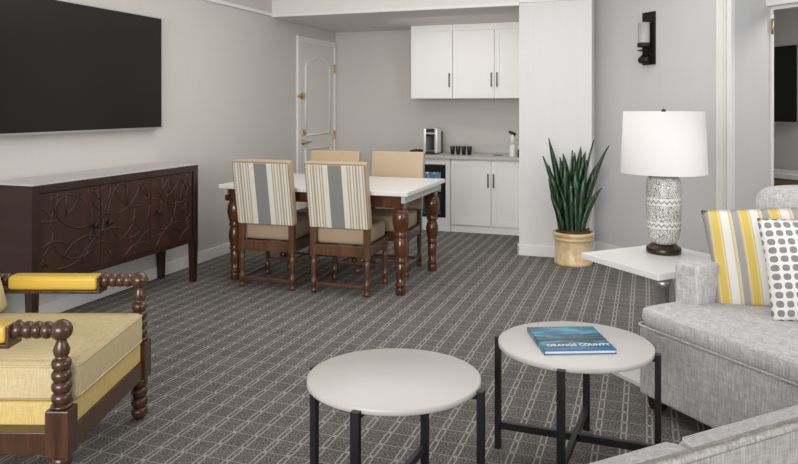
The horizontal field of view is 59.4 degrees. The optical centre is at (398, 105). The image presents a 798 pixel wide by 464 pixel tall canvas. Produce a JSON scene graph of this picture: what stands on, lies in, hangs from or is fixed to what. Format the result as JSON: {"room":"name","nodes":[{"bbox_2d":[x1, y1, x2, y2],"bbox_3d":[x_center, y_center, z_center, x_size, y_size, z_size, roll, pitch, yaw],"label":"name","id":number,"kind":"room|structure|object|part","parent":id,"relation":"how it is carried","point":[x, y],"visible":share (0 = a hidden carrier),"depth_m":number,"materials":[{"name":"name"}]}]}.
{"room":"hotel room","nodes":[
{"label":"hotel room","id":0,"kind":"room"},
{"bbox_2d":[0,0,334,312],"bbox_3d":[-2.443,0.005,4.436,0.150,2.750,9.750,0,0,19],"label":"wall","id":1,"kind":"structure","parent":0,"point":[229,73],"depth_m":6.23,"materials":[{"name":"paint"}]},
{"bbox_2d":[0,0,161,135],"bbox_3d":[-2.180,-0.259,4.852,0.072,0.878,1.560,0,0,19],"label":"television","id":2,"kind":"object","parent":1,"relation":"attached to","point":[66,66],"visible":1,"depth_m":4.73,"materials":[{"name":"metal"}]},
{"bbox_2d":[15,243,229,312],"bbox_3d":[-2.565,1.333,3.837,0.015,0.095,8.540,0,0,19],"label":"baseboard","id":3,"kind":"structure","parent":1,"relation":"attached to","point":[70,301],"depth_m":5.17,"materials":[{"name":"paint"}]},
{"bbox_2d":[205,0,273,15],"bbox_3d":[-2.650,-0.956,3.581,0.025,0.035,8.000,0,0,19],"label":"trim","id":4,"kind":"structure","parent":1,"relation":"attached to","point":[221,2],"depth_m":6.75,"materials":[{"name":"paint"}]},
{"bbox_2d":[296,35,336,209],"bbox_3d":[-0.951,0.292,8.341,0.076,2.175,1.072,0,0,19],"label":"door","id":5,"kind":"structure","parent":1,"relation":"in","point":[316,59],"depth_m":8.28,"materials":[{"name":"paint"}]},
{"bbox_3d":[-0.968,0.328,8.358,0.026,1.808,0.676,0,0,19],"label":"panel moulding","id":6,"kind":"part","parent":5,"relation":"part of","materials":[{"name":"paint"}]},
{"bbox_2d":[271,2,518,16],"bbox_3d":[-0.114,-0.948,6.916,2.600,0.035,0.025,0,0,19],"label":"trim","id":7,"kind":"structure","parent":1,"relation":"attached to","point":[504,3],"depth_m":6.86,"materials":[{"name":"paint"}]},
{"bbox_2d":[0,230,712,463],"bbox_3d":[2.565,1.430,4.133,9.900,0.100,12.500,0,0,19],"label":"floor","id":8,"kind":"structure","parent":0,"point":[231,363],"depth_m":3.95,"materials":[{"name":"carpet"}]},
{"bbox_2d":[0,272,150,463],"bbox_3d":[-1.573,0.899,2.757,0.918,0.962,0.774,0,0,1],"label":"armchair","id":9,"kind":"object","parent":8,"relation":"on","point":[61,374],"visible":1,"depth_m":2.53,"materials":[{"name":"beige fabric"}]},
{"bbox_2d":[0,278,6,311],"bbox_3d":[-1.834,0.677,2.761,0.263,0.479,0.600,0,0,1],"label":"cushion","id":10,"kind":"object","parent":9,"relation":"on","point":[3,301],"depth_m":3.02,"materials":[{"name":"beige fabric"}]},
{"bbox_3d":[-1.471,0.777,2.410,0.697,0.089,0.084,0,0,1],"label":"arm","id":11,"kind":"part","parent":9,"relation":"part of","materials":[{"name":"brown wood"}]},
{"bbox_3d":[-1.159,1.208,2.405,0.080,0.345,0.072,0,0,1],"label":"leg","id":12,"kind":"part","parent":9,"relation":"part of","materials":[{"name":"brown wood"}]},
{"bbox_3d":[-1.159,0.915,2.405,0.072,0.240,0.072,0,0,1],"label":"arm post","id":13,"kind":"part","parent":9,"relation":"part of","materials":[{"name":"brown wood"}]},
{"bbox_2d":[0,313,141,399],"bbox_3d":[-1.456,0.955,2.755,0.675,0.164,0.610,0,0,1],"label":"seat cushion","id":14,"kind":"object","parent":9,"relation":"on","point":[99,343],"depth_m":2.59,"materials":[{"name":"beige fabric"}]},
{"bbox_3d":[-1.469,1.152,2.755,0.690,0.076,0.730,0,0,1],"label":"seat frame","id":15,"kind":"part","parent":9,"relation":"part of","materials":[{"name":"brown wood"}]},
{"bbox_3d":[-1.459,0.777,3.100,0.697,0.089,0.084,0,0,1],"label":"arm","id":16,"kind":"part","parent":9,"relation":"part of","materials":[{"name":"yellow leather"}]},
{"bbox_3d":[-1.148,0.915,3.095,0.072,0.240,0.072,0,0,1],"label":"arm post","id":17,"kind":"part","parent":9,"relation":"part of","materials":[{"name":"brown wood"}]},
{"bbox_3d":[-1.148,1.208,3.095,0.080,0.345,0.072,0,0,1],"label":"leg","id":18,"kind":"part","parent":9,"relation":"part of","materials":[{"name":"brown wood"}]},
{"bbox_2d":[0,162,197,312],"bbox_3d":[-2.004,0.916,4.830,0.392,0.928,1.590,0,0,19],"label":"sideboard","id":19,"kind":"object","parent":8,"relation":"on","point":[89,221],"visible":0.98,"depth_m":4.53,"materials":[{"name":"wood"}]},
{"bbox_3d":[-2.130,1.222,4.061,0.055,0.316,0.055,0,0,19],"label":"leg","id":20,"kind":"part","parent":19,"relation":"part of","materials":[{"name":"brown wood"}]},
{"bbox_3d":[-2.025,0.773,4.316,0.025,0.517,0.485,0,0,19],"label":"door","id":21,"kind":"part","parent":19,"relation":"part of","materials":[{"name":"brown wood"}]},
{"bbox_3d":[-1.940,0.765,4.479,0.038,0.041,0.042,0,0,19],"label":"knob","id":22,"kind":"part","parent":19,"relation":"part of","materials":[{"name":"grey metal"}]},
{"bbox_3d":[-1.899,0.765,4.596,0.038,0.041,0.042,0,0,19],"label":"knob","id":23,"kind":"part","parent":19,"relation":"part of","materials":[{"name":"brown metal"}]},
{"bbox_3d":[-1.863,0.773,4.777,0.025,0.517,0.484,0,0,19],"label":"door","id":24,"kind":"part","parent":19,"relation":"part of","materials":[{"name":"brown wood"}]},
{"bbox_3d":[-1.906,1.222,5.609,0.055,0.316,0.055,0,0,19],"label":"leg","id":25,"kind":"part","parent":19,"relation":"part of","materials":[{"name":"brown wood"}]},
{"bbox_3d":[-1.702,0.773,5.237,0.025,0.517,0.483,0,0,19],"label":"door","id":26,"kind":"part","parent":19,"relation":"part of","materials":[{"name":"brown wood"}]},
{"bbox_3d":[-1.621,1.222,5.509,0.055,0.316,0.055,0,0,19],"label":"leg","id":27,"kind":"part","parent":19,"relation":"part of","materials":[{"name":"brown wood"}]},
{"bbox_2d":[232,159,317,290],"bbox_3d":[-0.950,0.890,5.452,0.476,0.980,0.562,0,0,17],"label":"dining chair","id":28,"kind":"object","parent":8,"relation":"on","point":[264,189],"visible":0.87,"depth_m":5.25,"materials":[{"name":"beige fabric"}]},
{"bbox_3d":[-1.200,1.130,5.358,0.048,0.500,0.048,0,0,17],"label":"leg","id":29,"kind":"part","parent":28,"relation":"part of","materials":[{"name":"brown wood"}]},
{"bbox_3d":[-1.020,0.658,5.228,0.448,0.462,0.093,0,0,17],"label":"striped panel","id":30,"kind":"part","parent":28,"relation":"part of","materials":[{"name":"beige fabric"}]},
{"bbox_3d":[-1.020,0.651,5.228,0.468,0.475,0.092,0,0,17],"label":"nailhead trim","id":31,"kind":"part","parent":28,"relation":"part of","materials":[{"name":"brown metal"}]},
{"bbox_3d":[-1.010,0.647,5.262,0.476,0.494,0.155,0,0,17],"label":"backrest","id":32,"kind":"part","parent":28,"relation":"part of","materials":[{"name":"fabric"}]},
{"bbox_3d":[-1.078,1.199,5.747,0.048,0.362,0.048,0,0,17],"label":"leg","id":33,"kind":"part","parent":28,"relation":"part of","materials":[{"name":"brown wood"}]},
{"bbox_3d":[-0.938,1.058,5.491,0.450,0.075,0.450,0,0,17],"label":"seat frame","id":34,"kind":"part","parent":28,"relation":"part of","materials":[{"name":"brown wood"}]},
{"bbox_3d":[-0.928,0.955,5.522,0.410,0.130,0.415,0,0,17],"label":"seat","id":35,"kind":"part","parent":28,"relation":"part of","materials":[{"name":"beige fabric"}]},
{"bbox_3d":[-0.799,1.130,5.233,0.048,0.500,0.048,0,0,17],"label":"leg","id":36,"kind":"part","parent":28,"relation":"part of","materials":[{"name":"brown wood"}]},
{"bbox_2d":[287,150,361,268],"bbox_3d":[-0.648,0.890,6.090,0.476,0.980,0.562,0,0,19],"label":"dining chair","id":37,"kind":"object","parent":8,"relation":"on","point":[316,155],"visible":0.25,"depth_m":6.24,"materials":[{"name":"beige fabric"}]},
{"bbox_3d":[-0.672,0.955,6.021,0.410,0.130,0.415,0,0,19],"label":"seat","id":38,"kind":"part","parent":37,"relation":"part of","materials":[{"name":"beige fabric"}]},
{"bbox_3d":[-0.582,0.647,6.278,0.476,0.494,0.155,0,0,19],"label":"backrest","id":39,"kind":"part","parent":37,"relation":"part of","materials":[{"name":"beige fabric"}]},
{"bbox_2d":[219,173,444,295],"bbox_3d":[-0.515,0.999,5.730,1.570,0.762,1.010,0,0,19],"label":"dining table","id":40,"kind":"object","parent":8,"relation":"on","point":[396,192],"visible":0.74,"depth_m":5.52,"materials":[{"name":"white stone"}]},
{"bbox_3d":[-1.308,1.014,5.585,0.127,0.731,0.125,0,0,19],"label":"leg","id":41,"kind":"part","parent":40,"relation":"part of","materials":[{"name":"brown wood"}]},
{"bbox_3d":[-1.043,1.014,6.339,0.127,0.731,0.125,0,0,19],"label":"leg","id":42,"kind":"part","parent":40,"relation":"part of","materials":[{"name":"brown wood"}]},
{"bbox_3d":[0.013,1.014,5.120,0.125,0.731,0.125,0,0,19],"label":"leg","id":43,"kind":"part","parent":40,"relation":"part of","materials":[{"name":"brown wood"}]},
{"bbox_3d":[0.278,1.014,5.875,0.125,0.731,0.125,0,0,19],"label":"leg","id":44,"kind":"part","parent":40,"relation":"part of","materials":[{"name":"brown wood"}]},
{"bbox_2d":[304,160,387,297],"bbox_3d":[-0.383,0.890,5.279,0.476,0.980,0.562,0,0,17],"label":"dining chair","id":45,"kind":"object","parent":8,"relation":"on","point":[338,192],"visible":1,"depth_m":5.08,"materials":[{"name":"beige fabric"}]},
{"bbox_3d":[-0.632,1.130,5.185,0.048,0.500,0.048,0,0,17],"label":"leg","id":46,"kind":"part","parent":45,"relation":"part of","materials":[{"name":"brown wood"}]},
{"bbox_3d":[-0.510,1.199,5.574,0.048,0.362,0.048,0,0,17],"label":"leg","id":47,"kind":"part","parent":45,"relation":"part of","materials":[{"name":"brown wood"}]},
{"bbox_3d":[-0.452,0.658,5.055,0.448,0.462,0.093,0,0,17],"label":"striped panel","id":48,"kind":"part","parent":45,"relation":"part of","materials":[{"name":"beige fabric"}]},
{"bbox_3d":[-0.452,0.651,5.054,0.468,0.475,0.092,0,0,17],"label":"nailhead trim","id":49,"kind":"part","parent":45,"relation":"part of","materials":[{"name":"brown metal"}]},
{"bbox_3d":[-0.442,0.647,5.089,0.476,0.494,0.155,0,0,17],"label":"backrest","id":50,"kind":"part","parent":45,"relation":"part of","materials":[{"name":"fabric"}]},
{"bbox_3d":[-0.370,1.058,5.318,0.450,0.075,0.450,0,0,17],"label":"seat frame","id":51,"kind":"part","parent":45,"relation":"part of","materials":[{"name":"brown wood"}]},
{"bbox_3d":[-0.360,0.955,5.349,0.410,0.130,0.415,0,0,17],"label":"seat","id":52,"kind":"part","parent":45,"relation":"part of","materials":[{"name":"beige fabric"}]},
{"bbox_3d":[-0.231,1.130,5.060,0.048,0.500,0.048,0,0,17],"label":"leg","id":53,"kind":"part","parent":45,"relation":"part of","materials":[{"name":"brown wood"}]},
{"bbox_3d":[-0.110,1.199,5.449,0.048,0.362,0.048,0,0,17],"label":"leg","id":54,"kind":"part","parent":45,"relation":"part of","materials":[{"name":"brown wood"}]},
{"bbox_2d":[355,151,424,276],"bbox_3d":[-0.073,0.890,5.952,0.476,0.980,0.562,0,0,16],"label":"dining chair","id":55,"kind":"object","parent":8,"relation":"on","point":[384,163],"visible":0.56,"depth_m":6.07,"materials":[{"name":"beige fabric"}]},
{"bbox_3d":[-0.343,1.199,5.778,0.048,0.362,0.048,0,0,16],"label":"leg","id":56,"kind":"part","parent":55,"relation":"part of","materials":[{"name":"brown wood"}]},
{"bbox_3d":[-0.228,1.130,6.168,0.048,0.500,0.048,0,0,16],"label":"leg","id":57,"kind":"part","parent":55,"relation":"part of","materials":[{"name":"brown wood"}]},
{"bbox_3d":[-0.093,0.955,5.881,0.410,0.130,0.415,0,0,16],"label":"seat","id":58,"kind":"part","parent":55,"relation":"part of","materials":[{"name":"beige fabric"}]},
{"bbox_3d":[-0.017,0.647,6.143,0.476,0.494,0.155,0,0,16],"label":"backrest","id":59,"kind":"part","parent":55,"relation":"part of","materials":[{"name":"beige fabric"}]},
{"bbox_3d":[-0.084,1.058,5.912,0.450,0.075,0.450,0,0,16],"label":"seat frame","id":60,"kind":"part","parent":55,"relation":"part of","materials":[{"name":"brown wood"}]},
{"bbox_3d":[0.060,1.199,5.659,0.048,0.362,0.048,0,0,16],"label":"leg","id":61,"kind":"part","parent":55,"relation":"part of","materials":[{"name":"brown wood"}]},
{"bbox_3d":[0.175,1.130,6.050,0.048,0.500,0.048,0,0,16],"label":"leg","id":62,"kind":"part","parent":55,"relation":"part of","materials":[{"name":"brown wood"}]},
{"bbox_2d":[307,348,484,463],"bbox_3d":[-0.017,1.150,2.389,0.599,0.460,0.550,0,0,0],"label":"coffee table","id":63,"kind":"object","parent":8,"relation":"on","point":[388,381],"visible":1,"depth_m":2.33,"materials":[{"name":"stone"}]},
{"bbox_3d":[-0.301,1.154,2.494,0.022,0.452,0.028,0,0,24],"label":"leg","id":64,"kind":"part","parent":63,"relation":"part of","materials":[{"name":"black metal"}]},
{"bbox_3d":[-0.132,1.154,2.127,0.029,0.452,0.021,0,0,20],"label":"leg","id":65,"kind":"part","parent":63,"relation":"part of","materials":[{"name":"black metal"}]},
{"bbox_3d":[0.098,1.154,2.650,0.029,0.452,0.021,0,0,20],"label":"leg","id":66,"kind":"part","parent":63,"relation":"part of","materials":[{"name":"black metal"}]},
{"bbox_3d":[0.267,1.154,2.283,0.022,0.452,0.028,0,0,24],"label":"leg","id":67,"kind":"part","parent":63,"relation":"part of","materials":[{"name":"black metal"}]},
{"bbox_2d":[422,158,450,231],"bbox_3d":[0.410,0.980,8.089,0.550,0.800,0.655,0,0,19],"label":"housing","id":68,"kind":"object","parent":8,"relation":"on","point":[444,224],"visible":0.2,"depth_m":7.71,"materials":[{"name":"paint"}]},
{"bbox_2d":[407,164,445,217],"bbox_3d":[0.392,0.940,8.083,0.470,0.580,0.648,0,0,19],"label":"refrigerator","id":69,"kind":"object","parent":68,"relation":"in","point":[439,169],"visible":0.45,"depth_m":7.73,"materials":[{"name":"black plastic"}]},
{"bbox_2d":[451,159,518,235],"bbox_3d":[1.097,0.980,7.829,0.910,0.800,0.689,0,0,19],"label":"base cabinet","id":70,"kind":"object","parent":8,"relation":"on","point":[484,193],"visible":0.82,"depth_m":7.56,"materials":[{"name":"paint"}]},
{"bbox_2d":[419,143,518,160],"bbox_3d":[0.832,0.512,7.922,1.477,0.134,0.699,0,0,19],"label":"countertop","id":71,"kind":"structure","parent":70,"relation":"on","point":[479,151],"depth_m":8.06,"materials":[{"name":"stone"}]},
{"bbox_2d":[410,149,422,151],"bbox_3d":[0.224,0.526,8.104,0.140,0.040,0.210,0,0,19],"label":"serving tray","id":72,"kind":"object","parent":71,"relation":"on","point":[413,150],"visible":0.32,"depth_m":8.02,"materials":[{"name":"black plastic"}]},
{"bbox_2d":[423,127,442,153],"bbox_3d":[0.397,0.397,8.067,0.170,0.300,0.275,0,0,19],"label":"coffee maker","id":73,"kind":"object","parent":71,"relation":"on","point":[432,136],"visible":0.98,"depth_m":7.96,"materials":[{"name":"silver plastic"}]},
{"bbox_3d":[0.315,0.395,8.038,0.035,0.280,0.165,0,0,19],"label":"panel","id":74,"kind":"part","parent":73,"relation":"part of","materials":[{"name":"silver metal"}]},
{"bbox_3d":[0.376,0.284,8.008,0.120,0.075,0.120,0,0,19],"label":"lid","id":75,"kind":"part","parent":73,"relation":"part of","materials":[{"name":"metal"}]},
{"bbox_3d":[0.442,0.395,7.993,0.035,0.280,0.165,0,0,19],"label":"panel","id":76,"kind":"part","parent":73,"relation":"part of","materials":[{"name":"silver metal"}]},
{"bbox_2d":[450,145,454,153],"bbox_3d":[0.607,0.497,7.927,0.061,0.098,0.061,0,0,19],"label":"cup","id":77,"kind":"object","parent":71,"relation":"on","point":[452,147],"visible":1,"depth_m":7.91,"materials":[{"name":"black paper"}]},
{"bbox_2d":[456,146,460,154],"bbox_3d":[0.668,0.497,7.905,0.061,0.098,0.061,0,0,19],"label":"cup","id":78,"kind":"object","parent":71,"relation":"on","point":[458,148],"visible":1,"depth_m":7.88,"materials":[{"name":"black paper"}]},
{"bbox_2d":[461,146,465,154],"bbox_3d":[0.730,0.497,7.884,0.061,0.098,0.061,0,0,19],"label":"cup","id":79,"kind":"object","parent":71,"relation":"on","point":[463,148],"visible":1,"depth_m":7.86,"materials":[{"name":"black glass"}]},
{"bbox_2d":[467,146,471,154],"bbox_3d":[0.791,0.497,7.862,0.061,0.098,0.061,0,0,19],"label":"paper cup","id":80,"kind":"object","parent":71,"relation":"on","point":[469,148],"visible":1,"depth_m":7.84,"materials":[{"name":"black paper"}]},
{"bbox_2d":[509,130,515,156],"bbox_3d":[1.230,0.406,7.581,0.084,0.282,0.076,0,0,19],"label":"soap dispenser","id":81,"kind":"object","parent":71,"relation":"on","point":[512,146],"visible":1,"depth_m":7.56,"materials":[{"name":"white plastic"}]},
{"bbox_3d":[1.231,0.369,7.581,0.042,0.115,0.041,0,0,19],"label":"stem","id":82,"kind":"part","parent":81,"relation":"part of","materials":[{"name":"white paint"}]},
{"bbox_3d":[0.782,0.946,7.619,0.446,0.702,0.024,0,0,19],"label":"door","id":83,"kind":"part","parent":70,"relation":"part of","materials":[{"name":"paint"}]},
{"bbox_3d":[1.210,0.946,7.468,0.450,0.702,0.024,0,0,19],"label":"door","id":84,"kind":"part","parent":70,"relation":"part of","materials":[{"name":"paint"}]},
{"bbox_2d":[542,138,608,267],"bbox_3d":[1.544,0.830,6.103,0.457,1.099,0.371,0,0,39],"label":"potted snake plant","id":85,"kind":"object","parent":8,"relation":"on","point":[572,199],"visible":0.98,"depth_m":6.06,"materials":[{"name":"green plant"}]},
{"bbox_3d":[1.525,1.238,6.126,0.360,0.285,0.360,0,0,19],"label":"pot","id":86,"kind":"part","parent":85,"relation":"part of","materials":[{"name":"ceramic"}]},
{"bbox_2d":[495,321,660,463],"bbox_3d":[0.685,1.150,2.724,0.599,0.460,0.550,0,0,0],"label":"coffee table","id":87,"kind":"object","parent":8,"relation":"on","point":[633,351],"visible":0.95,"depth_m":2.65,"materials":[{"name":"stone"}]},
{"bbox_3d":[0.400,1.154,2.830,0.022,0.452,0.028,0,0,24],"label":"leg","id":88,"kind":"part","parent":87,"relation":"part of","materials":[{"name":"black metal"}]},
{"bbox_3d":[0.570,1.154,2.463,0.029,0.452,0.021,0,0,20],"label":"leg","id":89,"kind":"part","parent":87,"relation":"part of","materials":[{"name":"black metal"}]},
{"bbox_2d":[527,326,616,354],"bbox_3d":[0.666,0.911,2.729,0.273,0.017,0.277,0,0,-3],"label":"book","id":90,"kind":"object","parent":87,"relation":"on","point":[572,340],"visible":1,"depth_m":2.70,"materials":[{"name":"blue paper"}]},
{"bbox_3d":[0.800,1.154,2.985,0.029,0.452,0.021,0,0,20],"label":"leg","id":91,"kind":"part","parent":87,"relation":"part of","materials":[{"name":"black metal"}]},
{"bbox_3d":[0.969,1.154,2.619,0.022,0.452,0.028,0,0,24],"label":"leg","id":92,"kind":"part","parent":87,"relation":"part of","materials":[{"name":"black metal"}]},
{"bbox_2d":[581,245,710,386],"bbox_3d":[1.384,1.090,3.703,0.600,0.580,0.548,0,0,-26],"label":"side table","id":93,"kind":"object","parent":8,"relation":"on","point":[635,260],"visible":0.43,"depth_m":3.58,"materials":[{"name":"white paint"}]},
{"bbox_3d":[1.288,1.103,3.417,0.096,0.514,0.096,0,0,-26],"label":"post","id":94,"kind":"part","parent":93,"relation":"part of","materials":[{"name":"metal"}]},
{"bbox_2d":[620,109,708,255],"bbox_3d":[1.445,0.407,3.822,0.450,0.784,0.450,0,0,19],"label":"table lamp","id":95,"kind":"object","parent":93,"relation":"on","point":[663,146],"visible":1,"depth_m":3.69,"materials":[{"name":"white fabric"}]},
{"bbox_3d":[1.445,0.197,3.822,0.450,0.335,0.450,0,0,19],"label":"lamp shade","id":96,"kind":"part","parent":95,"relation":"part of","materials":[{"name":"fabric"}]},
{"bbox_2d":[589,405,797,463],"bbox_3d":[0.496,0.949,1.454,2.531,0.863,0.704,0,0,-26],"label":"sofa","id":97,"kind":"object","parent":8,"relation":"on","point":[772,437],"visible":1,"depth_m":1.13,"materials":[{"name":"grey fabric"}]},
{"bbox_2d":[596,444,683,463],"bbox_3d":[0.537,0.992,1.553,0.787,0.127,0.560,0,0,-26],"label":"seat cushion","id":98,"kind":"object","parent":97,"relation":"on","point":[658,450],"depth_m":1.87,"materials":[{"name":"grey fabric"}]},
{"bbox_3d":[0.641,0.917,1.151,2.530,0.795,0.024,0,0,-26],"label":"frame","id":99,"kind":"part","parent":97,"relation":"part of","materials":[{"name":"grey fabric"}]},
{"bbox_2d":[679,406,797,448],"bbox_3d":[1.251,0.992,1.896,0.787,0.127,0.560,0,0,-26],"label":"seat cushion","id":100,"kind":"object","parent":97,"relation":"on","point":[735,428],"depth_m":2.03,"materials":[{"name":"grey fabric"}]},
{"bbox_2d":[638,185,797,427],"bbox_3d":[2.022,0.880,2.407,1.008,1.000,2.266,0,0,-26],"label":"sofa","id":101,"kind":"object","parent":8,"relation":"on","point":[722,364],"visible":0.6,"depth_m":2.91,"materials":[{"name":"grey fabric"}]},
{"bbox_3d":[1.556,0.869,3.349,0.515,0.282,0.132,0,0,-26],"label":"arm","id":102,"kind":"part","parent":101,"relation":"part of"},
{"bbox_2d":[642,301,797,382],"bbox_3d":[1.950,0.956,2.372,0.848,0.115,2.260,0,0,-26],"label":"seat cushion","id":103,"kind":"object","parent":101,"relation":"on","point":[744,338],"depth_m":2.86,"materials":[{"name":"grey fabric"}]},
{"bbox_2d":[701,207,797,305],"bbox_3d":[1.783,0.685,3.189,0.732,0.505,0.197,0,0,15],"label":"throw pillow","id":104,"kind":"object","parent":101,"relation":"on","point":[733,236],"visible":0.64,"depth_m":3.22,"materials":[{"name":"yellow fabric"}]},
{"bbox_2d":[755,185,797,208],"bbox_3d":[2.060,0.645,3.043,0.190,0.530,1.064,0,0,-26],"label":"cushion","id":105,"kind":"object","parent":101,"relation":"on","point":[782,196],"depth_m":3.36,"materials":[{"name":"grey fabric"}]},
{"bbox_2d":[757,218,797,320],"bbox_3d":[1.788,0.695,2.976,0.453,0.424,0.192,0,0,10],"label":"throw pillow","id":106,"kind":"object","parent":101,"relation":"on","point":[779,237],"visible":1,"depth_m":2.97,"materials":[{"name":"white fabric"}]},
{"bbox_2d":[774,168,797,185],"bbox_3d":[3.769,1.020,7.297,0.500,0.720,1.700,0,0,-26],"label":"dresser","id":107,"kind":"object","parent":8,"relation":"on","point":[781,176],"visible":0.02,"depth_m":6.83,"materials":[{"name":"white paint"}]},
{"bbox_3d":[3.793,0.865,6.698,0.016,0.270,0.520,0,0,-26],"label":"drawer","id":108,"kind":"part","parent":107,"relation":"part of","materials":[{"name":"brown wood"}]},
{"bbox_2d":[272,0,518,32],"bbox_3d":[0.156,-1.150,7.683,2.600,0.440,1.600,0,0,19],"label":"ceiling","id":109,"kind":"structure","parent":0,"point":[399,20],"depth_m":7.27,"materials":[{"name":"paint"}]},
{"bbox_2d":[335,30,518,208],"bbox_3d":[0.752,0.005,8.401,3.250,2.750,0.150,0,0,19],"label":"wall","id":110,"kind":"structure","parent":0,"point":[377,111],"depth_m":8.62,"materials":[{"name":"paint"}]},
{"bbox_2d":[411,25,452,98],"bbox_3d":[0.429,-0.507,8.225,0.498,0.845,0.393,0,0,19],"label":"upper cabinet","id":111,"kind":"object","parent":110,"relation":"attached to","point":[431,45],"visible":0.99,"depth_m":8.07,"materials":[{"name":"paint"}]},
{"bbox_2d":[419,143,518,152],"bbox_3d":[0.944,0.496,8.242,1.477,0.102,0.019,0,0,19],"label":"backsplash","id":112,"kind":"structure","parent":110,"relation":"attached to","point":[481,148],"depth_m":8.22,"materials":[{"name":"stone"}]},
{"bbox_2d":[453,22,518,98],"bbox_3d":[1.121,-0.507,7.982,0.966,0.845,0.393,0,0,19],"label":"upper cabinet","id":113,"kind":"object","parent":110,"relation":"attached to","point":[485,55],"visible":0.8,"depth_m":7.86,"materials":[{"name":"paint"}]},
{"bbox_3d":[0.842,-0.472,7.915,0.479,0.769,0.024,0,0,19],"label":"door","id":114,"kind":"part","parent":113,"relation":"part of","materials":[{"name":"paint"}]},
{"bbox_3d":[1.298,-0.472,7.755,0.479,0.769,0.024,0,0,19],"label":"door","id":115,"kind":"part","parent":113,"relation":"part of","materials":[{"name":"paint"}]},
{"bbox_2d":[519,0,594,246],"bbox_3d":[1.687,0.005,7.139,0.650,2.750,1.610,0,0,19],"label":"wall pillar","id":116,"kind":"structure","parent":0,"point":[557,38],"depth_m":6.40,"materials":[{"name":"paint"}]},
{"bbox_2d":[519,0,567,2],"bbox_3d":[1.418,-0.973,6.373,0.650,0.035,0.015,0,0,19],"label":"trim","id":117,"kind":"structure","parent":116,"relation":"attached to","point":[520,1],"depth_m":6.42,"materials":[{"name":"paint"}]},
{"bbox_2d":[517,241,595,257],"bbox_3d":[1.568,1.330,6.803,0.678,0.100,0.925,0,0,19],"label":"baseboard","id":118,"kind":"structure","parent":116,"relation":"attached to","point":[526,250],"depth_m":6.42,"materials":[{"name":"paint"}]},
{"bbox_2d":[595,0,745,253],"bbox_3d":[3.107,0.005,4.206,0.120,2.750,5.500,0,0,-26],"label":"wall","id":119,"kind":"structure","parent":0,"point":[682,77],"depth_m":5.93,"materials":[{"name":"paint"}]},
{"bbox_2d":[596,241,621,250],"bbox_3d":[2.158,1.330,6.027,0.014,0.100,1.395,0,0,-26],"label":"baseboard","id":120,"kind":"structure","parent":119,"relation":"attached to","point":[600,246],"depth_m":6.53,"materials":[{"name":"paint"}]},
{"bbox_2d":[637,11,655,64],"bbox_3d":[2.106,-0.583,6.010,0.122,0.455,0.144,0,0,-26],"label":"wall sconce","id":121,"kind":"object","parent":119,"relation":"attached to","point":[646,28],"visible":1,"depth_m":5.98,"materials":[{"name":"brown metal"}]},
{"bbox_3d":[2.103,-0.628,6.009,0.096,0.174,0.096,0,0,-26],"label":"lamp shade","id":122,"kind":"part","parent":121,"relation":"part of","materials":[{"name":"white glass"}]},
{"bbox_2d":[716,0,734,209],"bbox_3d":[2.479,0.005,5.327,0.042,2.750,0.145,0,0,-26],"label":"trim","id":123,"kind":"structure","parent":119,"relation":"attached to","point":[725,9],"depth_m":5.31,"materials":[{"name":"paint"}]},
{"bbox_2d":[746,0,770,208],"bbox_3d":[3.626,0.005,3.656,0.340,2.750,4.060,0,0,-26],"label":"wall","id":124,"kind":"structure","parent":0,"point":[758,15],"depth_m":5.38,"materials":[{"name":"paint"}]},
{"bbox_2d":[766,0,797,185],"bbox_3d":[3.119,0.255,4.955,0.150,2.250,1.080,0,0,-26],"label":"door frame","id":125,"kind":"structure","parent":124,"relation":"in","point":[774,4],"depth_m":5.43,"materials":[{"name":"paint"}]},
{"bbox_3d":[3.088,-0.820,4.939,0.080,0.100,1.079,0,0,-26],"label":"head casing","id":126,"kind":"part","parent":125,"relation":"part of","materials":[{"name":"paint"}]},
{"bbox_2d":[774,8,797,169],"bbox_3d":[3.999,0.005,5.466,1.900,2.750,7.000,0,0,-26],"label":"wall","id":127,"kind":"structure","parent":0,"point":[785,21],"depth_m":7.32,"materials":[{"name":"paint"}]},
{"bbox_2d":[774,44,797,123],"bbox_3d":[3.834,-0.225,7.693,0.072,0.810,1.200,0,0,-26],"label":"television","id":128,"kind":"object","parent":127,"relation":"attached to","point":[785,56],"visible":0.27,"depth_m":7.25,"materials":[{"name":"metal"}]}
]}

